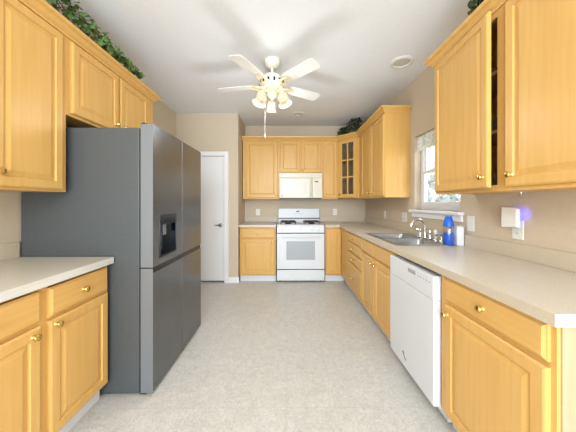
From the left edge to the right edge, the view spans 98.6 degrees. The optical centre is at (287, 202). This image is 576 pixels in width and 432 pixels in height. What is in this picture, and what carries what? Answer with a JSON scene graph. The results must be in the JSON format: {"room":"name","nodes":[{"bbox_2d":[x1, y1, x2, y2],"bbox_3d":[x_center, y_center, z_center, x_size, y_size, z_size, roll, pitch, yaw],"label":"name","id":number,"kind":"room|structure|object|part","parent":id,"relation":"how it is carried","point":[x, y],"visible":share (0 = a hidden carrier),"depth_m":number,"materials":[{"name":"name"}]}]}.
{"room":"kitchen","nodes":[
{"label":"kitchen","id":0,"kind":"room"},
{"bbox_2d":[0,100,175,256],"bbox_3d":[-1.806,-0.076,0.838,0.120,2.675,7.700,0,0,0],"label":"wall","id":1,"kind":"structure","parent":0,"point":[164,117],"depth_m":1.60,"materials":[{"name":"beige paint"}]},
{"bbox_2d":[0,242,19,260],"bbox_3d":[-1.736,0.301,0.919,0.019,0.099,1.361,0,0,0],"label":"backsplash","id":2,"kind":"structure","parent":1,"relation":"attached to","point":[7,250],"depth_m":1.54,"materials":[{"name":"beige laminate"}]},
{"bbox_2d":[0,0,65,191],"bbox_3d":[-1.556,-0.585,1.185,0.380,1.036,0.790,0,0,0],"label":"upper cabinet","id":3,"kind":"object","parent":1,"relation":"attached to","point":[32,51],"visible":0.96,"depth_m":1.34,"materials":[{"name":"brown wood"}]},
{"bbox_3d":[-1.381,-0.153,1.195,0.030,0.033,0.033,0,0,0],"label":"knob","id":4,"kind":"part","parent":3,"relation":"part of","materials":[{"name":"gold metal"}]},
{"bbox_2d":[18,0,161,101],"bbox_3d":[-1.552,-1.094,1.681,0.391,0.068,1.982,0,0,0],"label":"crown molding","id":5,"kind":"structure","parent":1,"relation":"attached to","point":[43,9],"depth_m":1.68,"materials":[{"name":"brown wood"}]},
{"bbox_2d":[45,0,144,79],"bbox_3d":[-1.394,-1.229,1.753,0.161,0.204,1.094,0,0,3],"label":"ivy garland","id":6,"kind":"object","parent":5,"relation":"on","point":[104,42],"visible":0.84,"depth_m":1.75,"materials":[{"name":"green plant"}]},
{"bbox_2d":[66,37,152,127],"bbox_3d":[-1.562,-0.833,2.095,0.380,0.540,1.030,0,0,0],"label":"upper cabinet","id":7,"kind":"object","parent":1,"relation":"attached to","point":[96,97],"visible":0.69,"depth_m":1.83,"materials":[{"name":"brown wood"}]},
{"bbox_3d":[-1.410,-0.814,1.834,0.020,0.468,0.447,0,0,0],"label":"door","id":8,"kind":"part","parent":7,"relation":"part of","materials":[{"name":"brown wood"}]},
{"bbox_3d":[-1.413,-0.814,2.286,0.020,0.468,0.410,0,0,0],"label":"door","id":9,"kind":"part","parent":7,"relation":"part of","materials":[{"name":"brown wood"}]},
{"bbox_2d":[176,113,244,279],"bbox_3d":[-1.279,-0.076,4.242,0.978,2.675,0.660,0,0,0],"label":"wall","id":10,"kind":"structure","parent":0,"point":[200,131],"depth_m":3.92,"materials":[{"name":"beige paint"}]},
{"bbox_2d":[200,156,223,280],"bbox_3d":[-1.358,0.252,3.920,0.697,1.972,0.093,0,0,0],"label":"door","id":11,"kind":"structure","parent":10,"relation":"in","point":[212,167],"depth_m":3.93,"materials":[{"name":"white paint"}]},
{"bbox_2d":[199,151,228,282],"bbox_3d":[-1.343,0.228,3.899,0.811,2.068,0.024,0,0,0],"label":"trim","id":12,"kind":"structure","parent":10,"relation":"attached to","point":[225,154],"depth_m":3.90,"materials":[{"name":"white paint"}]},
{"bbox_2d":[228,277,238,282],"bbox_3d":[-0.855,1.219,3.913,0.164,0.085,0.024,0,0,0],"label":"baseboard","id":13,"kind":"structure","parent":10,"relation":"attached to","point":[230,279],"depth_m":3.90,"materials":[{"name":"white paint"}]},
{"bbox_2d":[245,217,276,221],"bbox_3d":[-0.493,0.304,4.567,0.597,0.094,0.019,0,0,0],"label":"backsplash","id":14,"kind":"structure","parent":10,"relation":"attached to","point":[247,219],"depth_m":4.56,"materials":[{"name":"beige laminate"}]},
{"bbox_2d":[46,0,470,125],"bbox_3d":[-0.143,-1.463,0.849,3.445,0.100,7.700,0,0,0],"label":"ceiling","id":15,"kind":"structure","parent":0,"point":[182,49],"depth_m":2.23,"materials":[{"name":"white paint"}]},
{"bbox_2d":[217,55,320,136],"bbox_3d":[-0.185,-1.028,2.493,1.078,0.771,1.090,0,0,0],"label":"ceiling fan","id":16,"kind":"object","parent":15,"relation":"hanging from","point":[271,82],"visible":1,"depth_m":2.39,"materials":[{"name":"white metal"}]},
{"bbox_3d":[-0.530,-1.170,2.546,0.380,0.032,0.135,0,0,12],"label":"blade","id":17,"kind":"part","parent":16,"relation":"part of","materials":[{"name":"white wood"}]},
{"bbox_3d":[-0.340,-1.170,2.135,0.135,0.032,0.380,0,0,29],"label":"blade","id":18,"kind":"part","parent":16,"relation":"part of","materials":[{"name":"white wood"}]},
{"bbox_3d":[-0.277,-1.005,2.385,0.139,0.149,0.134,0,0,0],"label":"lamp shade","id":19,"kind":"part","parent":16,"relation":"part of","materials":[{"name":"white glass"}]},
{"bbox_3d":[-0.180,-1.005,2.609,0.136,0.150,0.142,0,0,0],"label":"lamp shade","id":20,"kind":"part","parent":16,"relation":"part of","materials":[{"name":"white glass"}]},
{"bbox_3d":[-0.029,-1.005,2.404,0.140,0.149,0.134,0,0,0],"label":"lamp shade","id":21,"kind":"part","parent":16,"relation":"part of","materials":[{"name":"white glass"}]},
{"bbox_3d":[0.108,-1.170,2.197,0.135,0.032,0.380,0,0,-44],"label":"blade","id":22,"kind":"part","parent":16,"relation":"part of","materials":[{"name":"white wood"}]},
{"bbox_3d":[0.166,-1.170,2.667,0.380,0.032,0.135,0,0,-31],"label":"blade","id":23,"kind":"part","parent":16,"relation":"part of","materials":[{"name":"white wood"}]},
{"bbox_2d":[294,112,303,115],"bbox_3d":[0.174,-1.406,3.921,0.150,0.014,0.150,0,0,0],"label":"recessed light","id":24,"kind":"object","parent":15,"relation":"in","point":[295,113],"visible":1,"depth_m":3.92,"materials":[{"name":"white plastic"}]},
{"bbox_2d":[390,55,413,67],"bbox_3d":[1.144,-1.406,2.487,0.220,0.014,0.220,0,0,0],"label":"recessed light","id":25,"kind":"object","parent":15,"relation":"in","point":[402,61],"visible":1,"depth_m":2.47,"materials":[{"name":"white plastic"}]},
{"bbox_2d":[68,274,456,431],"bbox_3d":[-0.143,1.287,0.789,3.205,0.050,7.580,0,0,0],"label":"floor","id":26,"kind":"structure","parent":0,"point":[263,356],"depth_m":1.78,"materials":[{"name":"tile"}]},
{"bbox_2d":[0,266,107,431],"bbox_3d":[-1.430,0.826,1.144,0.630,0.871,0.906,0,0,0],"label":"base cabinet","id":27,"kind":"object","parent":26,"relation":"on","point":[54,337],"visible":0.97,"depth_m":1.21,"materials":[{"name":"brown wood"}]},
{"bbox_3d":[-1.153,0.484,0.930,0.020,0.145,0.444,0,0,0],"label":"drawer","id":28,"kind":"part","parent":27,"relation":"part of","materials":[{"name":"brown wood"}]},
{"bbox_3d":[-1.153,0.859,0.930,0.020,0.575,0.444,0,0,0],"label":"door","id":29,"kind":"part","parent":27,"relation":"part of","materials":[{"name":"brown wood"}]},
{"bbox_3d":[-1.129,0.607,1.113,0.030,0.033,0.033,0,0,0],"label":"knob","id":30,"kind":"part","parent":27,"relation":"part of","materials":[{"name":"gold metal"}]},
{"bbox_2d":[0,242,113,302],"bbox_3d":[-1.435,0.321,0.921,0.622,0.139,1.361,0,0,0],"label":"countertop","id":31,"kind":"structure","parent":27,"relation":"on","point":[19,276],"depth_m":1.32,"materials":[{"name":"beige laminate"}]},
{"bbox_3d":[-1.130,0.600,1.225,0.030,0.033,0.033,0,0,0],"label":"knob","id":32,"kind":"part","parent":27,"relation":"part of","materials":[{"name":"gold metal"}]},
{"bbox_3d":[-1.156,0.484,1.389,0.020,0.145,0.390,0,0,0],"label":"drawer","id":33,"kind":"part","parent":27,"relation":"part of","materials":[{"name":"brown wood"}]},
{"bbox_3d":[-1.156,0.859,1.389,0.020,0.575,0.390,0,0,0],"label":"door","id":34,"kind":"part","parent":27,"relation":"part of","materials":[{"name":"brown wood"}]},
{"bbox_3d":[-1.131,0.484,1.390,0.030,0.033,0.033,0,0,0],"label":"knob","id":35,"kind":"part","parent":27,"relation":"part of","materials":[{"name":"gold metal"}]},
{"bbox_2d":[21,123,200,393],"bbox_3d":[-1.311,0.369,2.065,0.862,1.786,0.909,0,0,0],"label":"refrigerator","id":36,"kind":"object","parent":26,"relation":"on","point":[132,196],"visible":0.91,"depth_m":1.62,"materials":[{"name":"grey metal"}]},
{"bbox_3d":[-0.922,-0.045,1.841,0.078,0.936,0.451,0,0,0],"label":"door","id":37,"kind":"part","parent":36,"relation":"part of","materials":[{"name":"metal"}]},
{"bbox_3d":[-0.922,0.849,1.841,0.078,0.781,0.451,0,0,0],"label":"door","id":38,"kind":"part","parent":36,"relation":"part of","materials":[{"name":"metal"}]},
{"bbox_3d":[-0.925,-0.045,2.296,0.078,0.936,0.451,0,0,0],"label":"door","id":39,"kind":"part","parent":36,"relation":"part of","materials":[{"name":"metal"}]},
{"bbox_3d":[-0.925,0.849,2.296,0.078,0.781,0.451,0,0,0],"label":"door","id":40,"kind":"part","parent":36,"relation":"part of","materials":[{"name":"metal"}]},
{"bbox_2d":[240,226,276,280],"bbox_3d":[-0.485,0.826,4.241,0.575,0.871,0.668,0,0,0],"label":"base cabinet","id":41,"kind":"object","parent":26,"relation":"on","point":[258,245],"visible":0.99,"depth_m":3.94,"materials":[{"name":"brown wood"}]},
{"bbox_2d":[238,217,276,226],"bbox_3d":[-0.491,0.324,4.247,0.597,0.134,0.660,0,0,0],"label":"countertop","id":42,"kind":"structure","parent":41,"relation":"on","point":[249,221],"depth_m":4.39,"materials":[{"name":"beige laminate"}]},
{"bbox_3d":[-0.479,0.488,3.947,0.539,0.157,0.020,0,0,0],"label":"drawer","id":43,"kind":"part","parent":41,"relation":"part of","materials":[{"name":"brown wood"}]},
{"bbox_3d":[-0.479,0.863,3.947,0.539,0.563,0.020,0,0,0],"label":"door","id":44,"kind":"part","parent":41,"relation":"part of","materials":[{"name":"brown wood"}]},
{"bbox_2d":[277,208,324,280],"bbox_3d":[0.199,0.679,4.211,0.754,1.165,0.702,0,0,0],"label":"gas stove","id":45,"kind":"object","parent":26,"relation":"on","point":[300,232],"visible":1,"depth_m":3.91,"materials":[{"name":"white metal"}]},
{"bbox_3d":[0.201,1.148,3.930,0.754,0.168,0.038,0,0,0],"label":"storage drawer","id":46,"kind":"part","parent":45,"relation":"part of","materials":[{"name":"white metal"}]},
{"bbox_2d":[277,222,323,225],"bbox_3d":[0.199,0.358,4.221,0.754,0.017,0.600,0,0,0],"label":"cooktop","id":47,"kind":"object","parent":45,"relation":"in","point":[279,223],"depth_m":3.97,"materials":[{"name":"white metal"}]},
{"bbox_3d":[0.200,0.423,3.934,0.754,0.108,0.034,0,0,0],"label":"control panel","id":48,"kind":"part","parent":45,"relation":"part of","materials":[{"name":"white metal"}]},
{"bbox_3d":[0.201,0.770,3.929,0.754,0.560,0.040,0,0,0],"label":"oven door","id":49,"kind":"part","parent":45,"relation":"part of","materials":[{"name":"white metal"}]},
{"bbox_3d":[0.201,0.527,3.885,0.622,0.023,0.050,0,0,0],"label":"handle","id":50,"kind":"part","parent":45,"relation":"part of","materials":[{"name":"white metal"}]},
{"bbox_2d":[324,227,343,280],"bbox_3d":[1.015,0.826,4.266,0.841,0.871,0.638,0,0,0],"label":"base cabinet","id":51,"kind":"object","parent":26,"relation":"on","point":[332,271],"visible":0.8,"depth_m":3.95,"materials":[{"name":"brown wood"}]},
{"bbox_3d":[0.724,0.781,3.955,0.223,0.728,0.020,0,0,0],"label":"door","id":52,"kind":"part","parent":51,"relation":"part of","materials":[{"name":"brown wood"}]},
{"bbox_2d":[341,228,367,311],"bbox_3d":[1.125,0.826,3.410,0.632,0.871,1.105,0,0,0],"label":"base cabinet","id":53,"kind":"object","parent":26,"relation":"on","point":[351,244],"visible":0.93,"depth_m":3.22,"materials":[{"name":"brown wood"}]},
{"bbox_3d":[0.868,0.776,3.408,0.020,0.771,1.105,0,0,0],"label":"frame","id":54,"kind":"part","parent":53,"relation":"part of","materials":[{"name":"brown wood"}]},
{"bbox_3d":[0.849,0.980,3.200,0.020,0.337,0.672,0,0,0],"label":"drawer","id":55,"kind":"part","parent":53,"relation":"part of","materials":[{"name":"brown wood"}]},
{"bbox_3d":[0.849,0.735,3.200,0.020,0.122,0.672,0,0,0],"label":"drawer","id":56,"kind":"part","parent":53,"relation":"part of","materials":[{"name":"brown wood"}]},
{"bbox_3d":[0.849,0.465,3.200,0.020,0.119,0.672,0,0,0],"label":"drawer","id":57,"kind":"part","parent":53,"relation":"part of","materials":[{"name":"brown wood"}]},
{"bbox_3d":[0.849,0.599,3.200,0.020,0.117,0.672,0,0,0],"label":"drawer","id":58,"kind":"part","parent":53,"relation":"part of","materials":[{"name":"brown wood"}]},
{"bbox_2d":[362,238,397,340],"bbox_3d":[1.131,0.826,2.432,0.632,0.871,0.846,0,0,0],"label":"base cabinet","id":59,"kind":"object","parent":26,"relation":"on","point":[375,258],"visible":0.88,"depth_m":2.35,"materials":[{"name":"brown wood"}]},
{"bbox_3d":[0.853,0.855,2.646,0.020,0.587,0.399,0,0,0],"label":"door","id":60,"kind":"part","parent":59,"relation":"part of","materials":[{"name":"brown wood"}]},
{"bbox_3d":[0.874,0.776,2.431,0.020,0.771,0.846,0,0,0],"label":"frame","id":61,"kind":"part","parent":59,"relation":"part of","materials":[{"name":"brown wood"}]},
{"bbox_3d":[0.856,0.855,2.225,0.020,0.587,0.419,0,0,0],"label":"door","id":62,"kind":"part","parent":59,"relation":"part of","materials":[{"name":"brown wood"}]},
{"bbox_2d":[390,255,451,422],"bbox_3d":[1.113,0.841,1.704,0.584,0.842,0.590,0,0,0],"label":"dishwasher","id":63,"kind":"object","parent":26,"relation":"on","point":[415,289],"visible":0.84,"depth_m":1.57,"materials":[{"name":"white metal"}]},
{"bbox_3d":[0.846,0.861,1.702,0.042,0.602,0.590,0,0,0],"label":"door","id":64,"kind":"part","parent":63,"relation":"part of","materials":[{"name":"white metal"}]},
{"bbox_3d":[0.846,0.489,1.702,0.043,0.139,0.590,0,0,0],"label":"control panel","id":65,"kind":"part","parent":63,"relation":"part of","materials":[{"name":"white plastic"}]},
{"bbox_3d":[0.927,1.216,1.703,0.035,0.067,0.590,0,0,0],"label":"kick plate","id":66,"kind":"part","parent":63,"relation":"part of","materials":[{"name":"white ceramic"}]},
{"bbox_2d":[440,275,575,431],"bbox_3d":[1.140,0.826,1.104,0.632,0.871,0.606,0,0,0],"label":"base cabinet","id":67,"kind":"object","parent":26,"relation":"on","point":[504,368],"visible":0.93,"depth_m":0.99,"materials":[{"name":"brown wood"}]},
{"bbox_3d":[0.837,0.602,1.329,0.030,0.033,0.033,0,0,0],"label":"knob","id":68,"kind":"part","parent":67,"relation":"part of","materials":[{"name":"gold metal"}]},
{"bbox_2d":[320,217,575,326],"bbox_3d":[1.024,0.324,2.682,0.847,0.134,3.809,0,0,0],"label":"countertop","id":69,"kind":"structure","parent":67,"relation":"on","point":[537,282],"depth_m":1.34,"materials":[{"name":"beige laminate"}]},
{"bbox_2d":[365,233,456,245],"bbox_3d":[1.132,0.433,2.412,0.505,0.176,0.810,0,0,0],"label":"sink","id":70,"kind":"object","parent":69,"relation":"in","point":[398,239],"visible":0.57,"depth_m":2.39,"materials":[{"name":"metal"}]},
{"bbox_3d":[1.101,0.433,2.604,0.365,0.175,0.347,0,0,0],"label":"bowl","id":71,"kind":"part","parent":70,"relation":"part of","materials":[{"name":"metal"}]},
{"bbox_3d":[1.103,0.433,2.221,0.365,0.175,0.347,0,0,0],"label":"bowl","id":72,"kind":"part","parent":70,"relation":"part of","materials":[{"name":"metal"}]},
{"bbox_2d":[433,230,437,240],"bbox_3d":[1.337,0.295,2.244,0.044,0.098,0.044,0,0,0],"label":"sprayer","id":73,"kind":"object","parent":70,"relation":"on","point":[435,232],"visible":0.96,"depth_m":2.23,"materials":[{"name":"silver metal"}]},
{"bbox_2d":[435,234,442,242],"bbox_3d":[1.319,0.306,2.159,0.077,0.076,0.040,0,0,0],"label":"soap dispenser","id":74,"kind":"object","parent":70,"relation":"on","point":[441,235],"visible":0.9,"depth_m":2.15,"materials":[{"name":"silver metal"}]},
{"bbox_2d":[443,216,454,245],"bbox_3d":[1.322,0.231,2.039,0.081,0.240,0.081,0,0,0],"label":"soap bottle","id":75,"kind":"object","parent":70,"relation":"on","point":[448,238],"visible":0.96,"depth_m":2.01,"materials":[{"name":"blue plastic"}]},
{"bbox_2d":[410,218,433,239],"bbox_3d":[1.277,0.248,2.418,0.174,0.191,0.277,0,0,0],"label":"kitchen faucet","id":76,"kind":"object","parent":69,"relation":"on","point":[424,235],"visible":0.99,"depth_m":2.41,"materials":[{"name":"silver metal"}]},
{"bbox_3d":[1.330,0.297,2.522,0.040,0.074,0.079,0,0,-17],"label":"tap handle","id":77,"kind":"part","parent":76,"relation":"part of","materials":[{"name":"silver metal"}]},
{"bbox_3d":[1.268,0.242,2.418,0.156,0.179,0.021,0,0,0],"label":"spout","id":78,"kind":"part","parent":76,"relation":"part of","materials":[{"name":"silver metal"}]},
{"bbox_2d":[452,225,463,245],"bbox_3d":[1.400,0.270,2.039,0.058,0.162,0.068,0,0,0],"label":"storage box","id":79,"kind":"object","parent":69,"relation":"on","point":[458,230],"visible":0.79,"depth_m":2.00,"materials":[{"name":"white plastic"}]},
{"bbox_3d":[0.838,0.467,1.087,0.030,0.033,0.033,0,0,0],"label":"knob","id":80,"kind":"part","parent":67,"relation":"part of","materials":[{"name":"gold metal"}]},
{"bbox_3d":[0.863,0.849,1.087,0.020,0.599,0.527,0,0,0],"label":"door","id":81,"kind":"part","parent":67,"relation":"part of","materials":[{"name":"brown wood"}]},
{"bbox_3d":[0.863,0.467,1.087,0.020,0.126,0.527,0,0,0],"label":"drawer","id":82,"kind":"part","parent":67,"relation":"part of","materials":[{"name":"brown wood"}]},
{"bbox_3d":[1.172,0.826,0.805,0.571,0.871,0.006,0,0,0],"label":"panel","id":83,"kind":"part","parent":67,"relation":"part of","materials":[{"name":"brown wood"}]},
{"bbox_2d":[245,126,364,223],"bbox_3d":[-0.168,-0.076,4.639,3.205,2.675,0.120,0,0,0],"label":"wall","id":84,"kind":"structure","parent":0,"point":[268,207],"depth_m":4.58,"materials":[{"name":"beige paint"}]},
{"bbox_2d":[243,141,279,198],"bbox_3d":[-0.465,-0.583,4.386,0.618,1.040,0.378,0,0,0],"label":"upper cabinet","id":85,"kind":"object","parent":84,"relation":"attached to","point":[260,158],"visible":0.98,"depth_m":4.23,"materials":[{"name":"brown wood"}]},
{"bbox_2d":[279,141,321,172],"bbox_3d":[0.213,-0.803,4.391,0.738,0.600,0.378,0,0,0],"label":"upper cabinet","id":86,"kind":"object","parent":84,"relation":"attached to","point":[294,156],"visible":0.95,"depth_m":4.23,"materials":[{"name":"brown wood"}]},
{"bbox_3d":[0.033,-0.785,4.240,0.343,0.530,0.020,0,0,0],"label":"door","id":87,"kind":"part","parent":86,"relation":"part of","materials":[{"name":"brown wood"}]},
{"bbox_2d":[279,173,321,198],"bbox_3d":[0.215,-0.281,4.354,0.728,0.430,0.445,0,0,0],"label":"microwave","id":88,"kind":"object","parent":86,"relation":"attached to","point":[291,185],"visible":1,"depth_m":4.18,"materials":[{"name":"beige"}]},
{"bbox_3d":[0.129,-0.249,4.191,0.555,0.337,0.030,0,0,0],"label":"door","id":89,"kind":"part","parent":88,"relation":"part of","materials":[{"name":"beige"}]},
{"bbox_3d":[0.496,-0.249,4.193,0.168,0.337,0.030,0,0,0],"label":"control panel","id":90,"kind":"part","parent":88,"relation":"part of","materials":[{"name":"beige plastic"}]},
{"bbox_3d":[0.396,-0.785,4.243,0.343,0.530,0.020,0,0,0],"label":"door","id":91,"kind":"part","parent":86,"relation":"part of","materials":[{"name":"brown wood"}]},
{"bbox_2d":[322,141,337,198],"bbox_3d":[0.717,-0.583,4.394,0.269,1.040,0.378,0,0,0],"label":"upper cabinet","id":92,"kind":"object","parent":84,"relation":"attached to","point":[329,148],"visible":0.93,"depth_m":4.24,"materials":[{"name":"brown wood"}]},
{"bbox_2d":[365,66,575,252],"bbox_3d":[1.519,-0.076,0.860,0.120,2.675,7.700,0,0,0],"label":"wall","id":93,"kind":"structure","parent":0,"point":[549,217],"depth_m":1.85,"materials":[{"name":"beige paint"}]},
{"bbox_2d":[338,136,358,198],"bbox_3d":[1.143,-0.583,4.269,0.582,1.040,0.632,0,0,0],"label":"upper cabinet","id":94,"kind":"object","parent":93,"relation":"attached to","point":[348,149],"visible":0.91,"depth_m":4.17,"materials":[{"name":"brown wood"}]},
{"bbox_2d":[242,105,412,140],"bbox_3d":[0.544,-1.094,3.860,2.615,0.068,1.003,0,0,35],"label":"crown molding","id":95,"kind":"structure","parent":94,"relation":"attached to","point":[382,109],"depth_m":4.08,"materials":[{"name":"brown wood"}]},
{"bbox_2d":[342,158,352,163],"bbox_3d":[1.143,-0.726,4.268,0.549,0.016,0.599,0,0,0],"label":"shelf","id":96,"kind":"object","parent":94,"relation":"attached to","point":[350,161],"depth_m":4.43,"materials":[{"name":"brown wood"}]},
{"bbox_2d":[337,117,362,134],"bbox_3d":[1.057,-1.276,4.218,0.445,0.341,0.152,0,0,37],"label":"potted plant","id":97,"kind":"object","parent":94,"relation":"on","point":[348,129],"visible":0.81,"depth_m":4.17,"materials":[{"name":"green plant"}]},
{"bbox_2d":[359,113,409,198],"bbox_3d":[1.266,-0.583,3.438,0.348,1.040,1.020,0,0,0],"label":"upper cabinet","id":98,"kind":"object","parent":93,"relation":"attached to","point":[384,147],"visible":0.96,"depth_m":2.93,"materials":[{"name":"brown wood"}]},
{"bbox_3d":[1.131,-0.566,3.589,0.020,0.969,0.387,0,0,0],"label":"door","id":99,"kind":"part","parent":98,"relation":"part of","materials":[{"name":"brown wood"}]},
{"bbox_3d":[1.152,-0.583,3.438,0.020,1.040,1.020,0,0,0],"label":"frame","id":100,"kind":"part","parent":98,"relation":"part of","materials":[{"name":"brown wood"}]},
{"bbox_3d":[1.133,-0.566,3.155,0.020,0.969,0.440,0,0,0],"label":"door","id":101,"kind":"part","parent":98,"relation":"part of","materials":[{"name":"brown wood"}]},
{"bbox_2d":[402,212,406,221],"bbox_3d":[1.441,0.179,3.069,0.008,0.117,0.115,0,0,0],"label":"wall outlet","id":102,"kind":"object","parent":93,"relation":"attached to","point":[404,214],"visible":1,"depth_m":3.06,"materials":[{"name":"white plastic"}]},
{"bbox_2d":[408,148,463,221],"bbox_3d":[1.484,-0.293,2.457,0.170,0.910,0.845,0,0,0],"label":"window","id":103,"kind":"structure","parent":93,"relation":"in","point":[429,211],"depth_m":2.58,"materials":[{"name":"white paint"}]},
{"bbox_2d":[417,129,434,151],"bbox_3d":[1.480,-0.653,2.457,0.034,0.167,0.745,0,0,0],"label":"window valance","id":104,"kind":"object","parent":103,"relation":"hanging from","point":[426,141],"visible":0.48,"depth_m":2.62,"materials":[{"name":"white fabric"}]},
{"bbox_3d":[1.462,0.119,2.457,0.125,0.085,0.845,0,0,0],"label":"sill","id":105,"kind":"part","parent":103,"relation":"part of","materials":[{"name":"white paint"}]},
{"bbox_3d":[1.547,-0.336,2.458,0.045,0.825,0.745,0,0,0],"label":"frame","id":106,"kind":"part","parent":103,"relation":"part of","materials":[{"name":"white paint"}]},
{"bbox_3d":[1.538,-0.341,2.458,0.044,0.725,0.655,0,0,0],"label":"sash","id":107,"kind":"part","parent":103,"relation":"part of","materials":[{"name":"white paint"}]},
{"bbox_2d":[320,217,575,272],"bbox_3d":[1.024,0.304,2.682,0.847,0.094,3.809,0,0,0],"label":"backsplash","id":108,"kind":"structure","parent":93,"relation":"attached to","point":[558,259],"depth_m":1.65,"materials":[{"name":"beige laminate"}]},
{"bbox_2d":[423,0,507,66],"bbox_3d":[1.273,-1.094,1.371,0.360,0.068,1.249,0,0,0],"label":"crown molding","id":109,"kind":"structure","parent":93,"relation":"attached to","point":[485,6],"depth_m":1.57,"materials":[{"name":"brown wood"}]},
{"bbox_2d":[467,216,474,230],"bbox_3d":[1.448,0.165,1.964,0.008,0.120,0.075,0,0,0],"label":"wall switch","id":110,"kind":"object","parent":93,"relation":"attached to","point":[470,219],"visible":1,"depth_m":1.96,"materials":[{"name":"white plastic"}]},
{"bbox_2d":[435,0,575,194],"bbox_3d":[1.261,-0.583,1.371,0.386,1.040,1.125,0,0,0],"label":"upper cabinet","id":111,"kind":"object","parent":93,"relation":"attached to","point":[531,93],"visible":0.98,"depth_m":1.26,"materials":[{"name":"brown wood"}]},
{"bbox_3d":[1.123,-0.567,1.639,0.020,0.967,0.558,0,0,4],"label":"door","id":112,"kind":"part","parent":111,"relation":"part of","materials":[{"name":"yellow wood"}]},
{"bbox_2d":[467,0,483,15],"bbox_3d":[1.177,-1.230,1.516,0.143,0.250,0.226,0,0,27],"label":"potted plant","id":113,"kind":"object","parent":111,"relation":"on","point":[472,4],"visible":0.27,"depth_m":1.50,"materials":[{"name":"green plant"}]},
{"bbox_3d":[1.083,-0.143,1.400,0.030,0.033,0.033,0,0,4],"label":"knob","id":114,"kind":"part","parent":111,"relation":"part of","materials":[{"name":"gold metal"}]},
{"bbox_2d":[491,70,496,98],"bbox_3d":[1.315,-0.747,1.633,0.263,0.018,0.569,0,0,0],"label":"shelf","id":115,"kind":"object","parent":111,"relation":"attached to","point":[494,74],"depth_m":1.56,"materials":[{"name":"brown wood"}]},
{"bbox_2d":[491,129,496,146],"bbox_3d":[1.315,-0.407,1.633,0.263,0.018,0.569,0,0,0],"label":"shelf","id":116,"kind":"object","parent":111,"relation":"attached to","point":[493,133],"depth_m":1.54,"materials":[{"name":"brown wood"}]},
{"bbox_3d":[1.121,-0.143,1.264,0.030,0.033,0.033,0,0,0],"label":"knob","id":117,"kind":"part","parent":111,"relation":"part of","materials":[{"name":"gold metal"}]},
{"bbox_3d":[1.147,-0.567,1.066,0.020,0.967,0.477,0,0,0],"label":"door","id":118,"kind":"part","parent":111,"relation":"part of","materials":[{"name":"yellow wood"}]},
{"bbox_2d":[501,207,519,227],"bbox_3d":[1.422,0.094,1.575,0.049,0.133,0.100,0,0,0],"label":"night light","id":119,"kind":"object","parent":93,"relation":"attached to","point":[510,216],"visible":1,"depth_m":1.56,"materials":[{"name":"white plastic"}]},
{"bbox_2d":[512,221,523,239],"bbox_3d":[1.451,0.172,1.565,0.008,0.120,0.074,0,0,0],"label":"wall outlet","id":120,"kind":"object","parent":93,"relation":"attached to","point":[517,233],"visible":0.67,"depth_m":1.55,"materials":[{"name":"white plastic"}]},
{"label":"outside","id":121,"kind":"structure","parent":0,"visible":0},
{"bbox_3d":[8.064,1.712,5.553,11.800,0.100,17.000,0,0,0],"label":"ground","id":122,"kind":"structure","parent":121,"visible":0},
{"bbox_2d":[427,161,459,201],"bbox_3d":[6.506,-0.139,9.874,2.595,3.613,2.518,0,0,0],"label":"tree","id":123,"kind":"object","parent":122,"relation":"on","point":[443,198],"visible":0.21,"depth_m":9.78,"materials":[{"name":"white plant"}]}
]}

